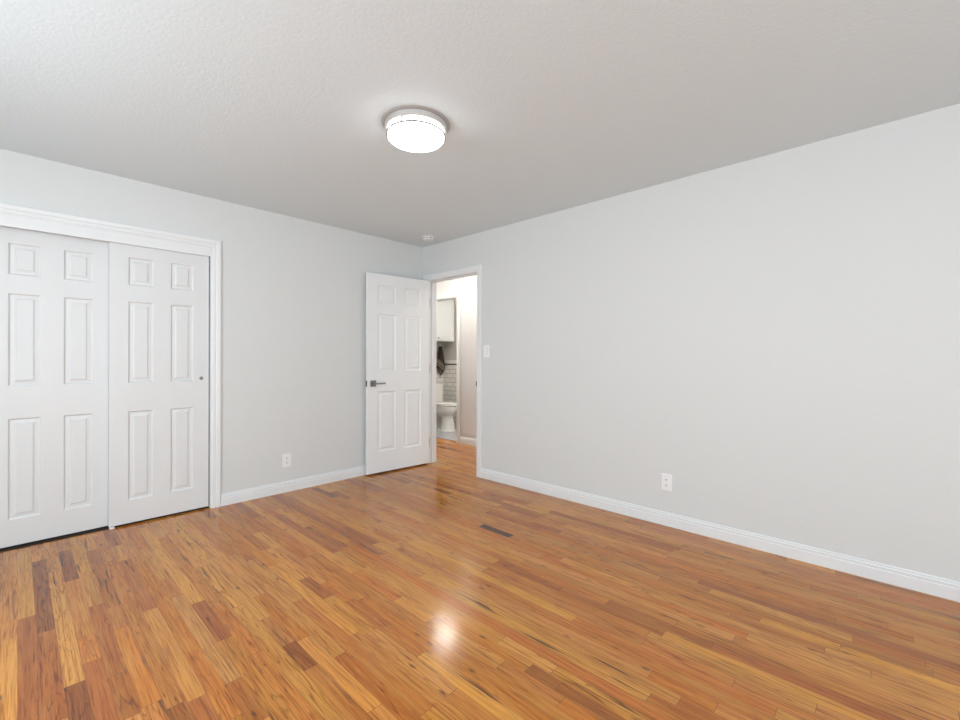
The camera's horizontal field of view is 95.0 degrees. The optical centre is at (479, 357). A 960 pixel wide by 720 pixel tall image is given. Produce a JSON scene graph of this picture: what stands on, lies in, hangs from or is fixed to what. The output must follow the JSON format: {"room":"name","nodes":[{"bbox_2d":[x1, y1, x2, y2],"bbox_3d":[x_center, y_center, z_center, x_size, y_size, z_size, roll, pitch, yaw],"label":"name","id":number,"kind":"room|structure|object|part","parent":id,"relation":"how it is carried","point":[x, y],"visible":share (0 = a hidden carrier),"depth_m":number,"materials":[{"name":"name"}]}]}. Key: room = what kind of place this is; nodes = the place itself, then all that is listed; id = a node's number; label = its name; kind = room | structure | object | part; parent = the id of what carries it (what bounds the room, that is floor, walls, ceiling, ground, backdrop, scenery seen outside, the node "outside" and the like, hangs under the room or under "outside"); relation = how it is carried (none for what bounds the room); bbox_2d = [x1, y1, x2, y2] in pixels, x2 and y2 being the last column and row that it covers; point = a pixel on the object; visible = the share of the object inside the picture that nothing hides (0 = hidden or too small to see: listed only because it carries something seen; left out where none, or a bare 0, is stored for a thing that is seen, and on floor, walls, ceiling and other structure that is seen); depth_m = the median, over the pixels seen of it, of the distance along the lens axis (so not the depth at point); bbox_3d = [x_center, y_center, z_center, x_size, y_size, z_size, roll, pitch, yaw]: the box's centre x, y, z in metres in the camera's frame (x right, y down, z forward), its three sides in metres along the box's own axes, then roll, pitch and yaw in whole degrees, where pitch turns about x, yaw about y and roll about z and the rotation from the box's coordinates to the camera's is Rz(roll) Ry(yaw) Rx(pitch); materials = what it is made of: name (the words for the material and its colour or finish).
{"room":"empty bedroom","nodes":[
{"label":"empty bedroom","id":0,"kind":"room"},
{"bbox_2d":[0,149,422,493],"bbox_3d":[-2.237,-0.039,3.419,0.120,2.440,4.481,0,0,43],"label":"wall","id":1,"kind":"structure","parent":0,"point":[293,290],"depth_m":3.80,"materials":[{"name":"white paint"}]},
{"bbox_2d":[0,226,108,547],"bbox_3d":[-2.787,0.157,2.864,0.034,2.015,0.602,0,0,43],"label":"door","id":2,"kind":"structure","parent":1,"relation":"in","point":[54,288],"depth_m":2.85,"materials":[{"name":"white paint"}]},
{"bbox_2d":[0,202,220,507],"bbox_3d":[-2.567,0.124,3.059,0.138,2.113,1.331,0,0,43],"label":"door frame","id":3,"kind":"structure","parent":1,"relation":"attached to","point":[15,216],"depth_m":3.31,"materials":[{"name":"white paint"}]},
{"bbox_2d":[108,242,208,526],"bbox_3d":[-2.356,0.158,3.255,0.038,2.015,0.603,0,0,43],"label":"door","id":4,"kind":"structure","parent":1,"relation":"in","point":[158,354],"depth_m":3.22,"materials":[{"name":"white paint"}]},
{"bbox_2d":[283,453,290,467],"bbox_3d":[-1.707,0.905,3.887,0.008,0.120,0.074,0,0,43],"label":"wall outlet","id":5,"kind":"object","parent":1,"relation":"attached to","point":[286,457],"visible":1,"depth_m":3.89,"materials":[{"name":"white plastic"}]},
{"bbox_2d":[221,465,365,505],"bbox_3d":[-2.184,1.134,3.379,0.015,0.094,4.460,0,0,43],"label":"baseboard","id":6,"kind":"structure","parent":1,"relation":"attached to","point":[234,497],"depth_m":3.89,"materials":[{"name":"white paint"}]},
{"bbox_2d":[437,299,456,359],"bbox_3d":[-0.192,-0.034,6.902,2.220,2.440,0.990,0,0,43],"label":"wall","id":7,"kind":"structure","parent":0,"point":[449,348],"depth_m":7.69,"materials":[{"name":"grey paint"}]},
{"bbox_2d":[437,299,454,341],"bbox_3d":[-0.830,-0.771,7.427,0.323,0.968,0.863,0,0,43],"label":"upper cabinet","id":8,"kind":"object","parent":7,"relation":"attached to","point":[445,309],"visible":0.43,"depth_m":7.49,"materials":[{"name":"white paint"}]},
{"bbox_2d":[436,365,456,425],"bbox_3d":[-0.235,0.650,6.859,1.980,1.070,0.870,0,0,43],"label":"tile","id":9,"kind":"structure","parent":7,"relation":"attached to","point":[449,376],"depth_m":7.72,"materials":[{"name":"white tile"}]},
{"bbox_2d":[444,360,456,364],"bbox_3d":[-0.234,0.077,6.859,1.980,0.084,0.870,0,0,43],"label":"trim","id":10,"kind":"structure","parent":7,"relation":"attached to","point":[447,362],"depth_m":7.70,"materials":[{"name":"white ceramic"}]},
{"bbox_3d":[-0.715,-0.221,7.744,0.062,0.044,0.044,0,0,43],"label":"towel hook","id":11,"kind":"object","parent":7,"relation":"attached to","visible":0},
{"bbox_2d":[437,346,444,374],"bbox_3d":[-0.687,0.050,7.731,0.090,0.515,0.192,0,0,43],"label":"hand towel","id":12,"kind":"object","parent":11,"relation":"hanging from","point":[440,360],"visible":0.98,"depth_m":7.69,"materials":[{"name":"fabric"}]},
{"bbox_2d":[437,275,476,438],"bbox_3d":[0.108,-0.034,5.853,5.100,2.440,0.120,0,0,43],"label":"wall","id":13,"kind":"structure","parent":0,"point":[467,286],"depth_m":6.03,"materials":[{"name":"white paint"}]},
{"bbox_2d":[436,292,460,442],"bbox_3d":[-0.553,0.130,6.468,0.868,2.110,0.139,0,0,43],"label":"door frame","id":14,"kind":"structure","parent":13,"relation":"attached to","point":[456,295],"depth_m":6.15,"materials":[{"name":"white paint"}]},
{"bbox_2d":[459,436,476,445],"bbox_3d":[0.095,1.139,5.769,5.000,0.094,0.015,0,0,43],"label":"baseboard","id":15,"kind":"structure","parent":13,"relation":"attached to","point":[463,440],"depth_m":6.00,"materials":[{"name":"white paint"}]},
{"bbox_2d":[0,426,959,719],"bbox_3d":[-0.123,1.209,2.837,8.920,0.053,6.790,0,0,43],"label":"floor","id":16,"kind":"structure","parent":0,"point":[438,590],"depth_m":1.99,"materials":[{"name":"brown wood"}]},
{"bbox_2d":[436,383,456,431],"bbox_3d":[-0.653,0.809,7.300,0.678,0.752,0.438,0,0,43],"label":"toilet","id":17,"kind":"object","parent":16,"relation":"on","point":[445,410],"visible":0.68,"depth_m":7.10,"materials":[{"name":"white ceramic"}]},
{"bbox_3d":[-0.829,0.639,7.468,0.190,0.350,0.420,0,0,43],"label":"tank","id":18,"kind":"part","parent":17,"relation":"part of","materials":[{"name":"white ceramic"}]},
{"bbox_3d":[-0.572,0.771,7.223,0.454,0.033,0.376,0,0,43],"label":"seat","id":19,"kind":"part","parent":17,"relation":"part of","materials":[{"name":"white plastic"}]},
{"bbox_3d":[-0.572,0.739,7.223,0.446,0.029,0.370,0,0,43],"label":"lid","id":20,"kind":"part","parent":17,"relation":"part of","materials":[{"name":"white ceramic"}]},
{"bbox_3d":[-0.574,0.876,7.225,0.454,0.178,0.370,0,0,43],"label":"bowl","id":21,"kind":"part","parent":17,"relation":"part of","materials":[{"name":"white ceramic"}]},
{"bbox_2d":[0,0,959,247],"bbox_3d":[-0.107,-1.284,2.848,8.920,0.060,6.820,0,0,43],"label":"ceiling","id":22,"kind":"structure","parent":0,"point":[275,106],"depth_m":2.06,"materials":[{"name":"white paint"}]},
{"bbox_2d":[381,105,449,152],"bbox_3d":[-0.343,-1.206,2.360,0.364,0.098,0.364,0,0,43],"label":"ceiling lamp","id":23,"kind":"object","parent":22,"relation":"attached to","point":[411,128],"visible":1,"depth_m":2.26,"materials":[{"name":"white glass"}]},
{"bbox_3d":[-0.343,-1.251,2.360,0.364,0.008,0.364,0,0,43],"label":"plate","id":24,"kind":"part","parent":23,"relation":"part of","materials":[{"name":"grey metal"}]},
{"bbox_2d":[388,122,443,152],"bbox_3d":[-0.343,-1.175,2.360,0.300,0.038,0.300,0,0,43],"label":"diffuser","id":25,"kind":"object","parent":23,"relation":"attached to","point":[419,137],"depth_m":2.30,"materials":[{"name":"white glass"}]},
{"bbox_2d":[422,235,434,240],"bbox_3d":[-0.535,-1.240,4.569,0.136,0.031,0.136,0,0,43],"label":"smoke detector","id":26,"kind":"object","parent":22,"relation":"attached to","point":[427,237],"visible":1,"depth_m":4.53,"materials":[{"name":"white plastic"}]},
{"bbox_2d":[423,103,959,581],"bbox_3d":[0.707,-0.032,3.797,8.800,2.440,0.120,0,0,43],"label":"wall","id":27,"kind":"structure","parent":0,"point":[776,336],"depth_m":2.73,"materials":[{"name":"white paint"}]},
{"bbox_2d":[365,272,429,474],"bbox_3d":[-0.843,0.155,4.645,0.777,2.025,0.098,0,0,-42],"label":"door","id":28,"kind":"structure","parent":27,"relation":"in","point":[397,308],"depth_m":4.62,"materials":[{"name":"white paint"}]},
{"bbox_2d":[424,265,481,477],"bbox_3d":[-0.266,0.129,4.719,0.889,2.112,0.156,0,0,43],"label":"door frame","id":29,"kind":"structure","parent":27,"relation":"attached to","point":[433,279],"depth_m":4.88,"materials":[{"name":"white paint"}]},
{"bbox_2d":[484,345,488,356],"bbox_3d":[0.061,-0.067,4.320,0.076,0.120,0.010,0,0,43],"label":"light switch","id":30,"kind":"object","parent":27,"relation":"attached to","point":[486,347],"visible":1,"depth_m":4.32,"materials":[{"name":"white plastic"}]},
{"bbox_2d":[661,473,671,491],"bbox_3d":[1.324,0.884,3.121,0.074,0.120,0.008,0,0,43],"label":"wall outlet","id":31,"kind":"object","parent":27,"relation":"attached to","point":[666,479],"visible":1,"depth_m":3.12,"materials":[{"name":"white plastic"}]},
{"bbox_2d":[480,468,959,601],"bbox_3d":[1.922,1.143,2.549,5.276,0.094,0.015,0,0,43],"label":"baseboard","id":32,"kind":"structure","parent":27,"relation":"attached to","point":[909,579],"depth_m":2.72,"materials":[{"name":"white paint"}]}
]}

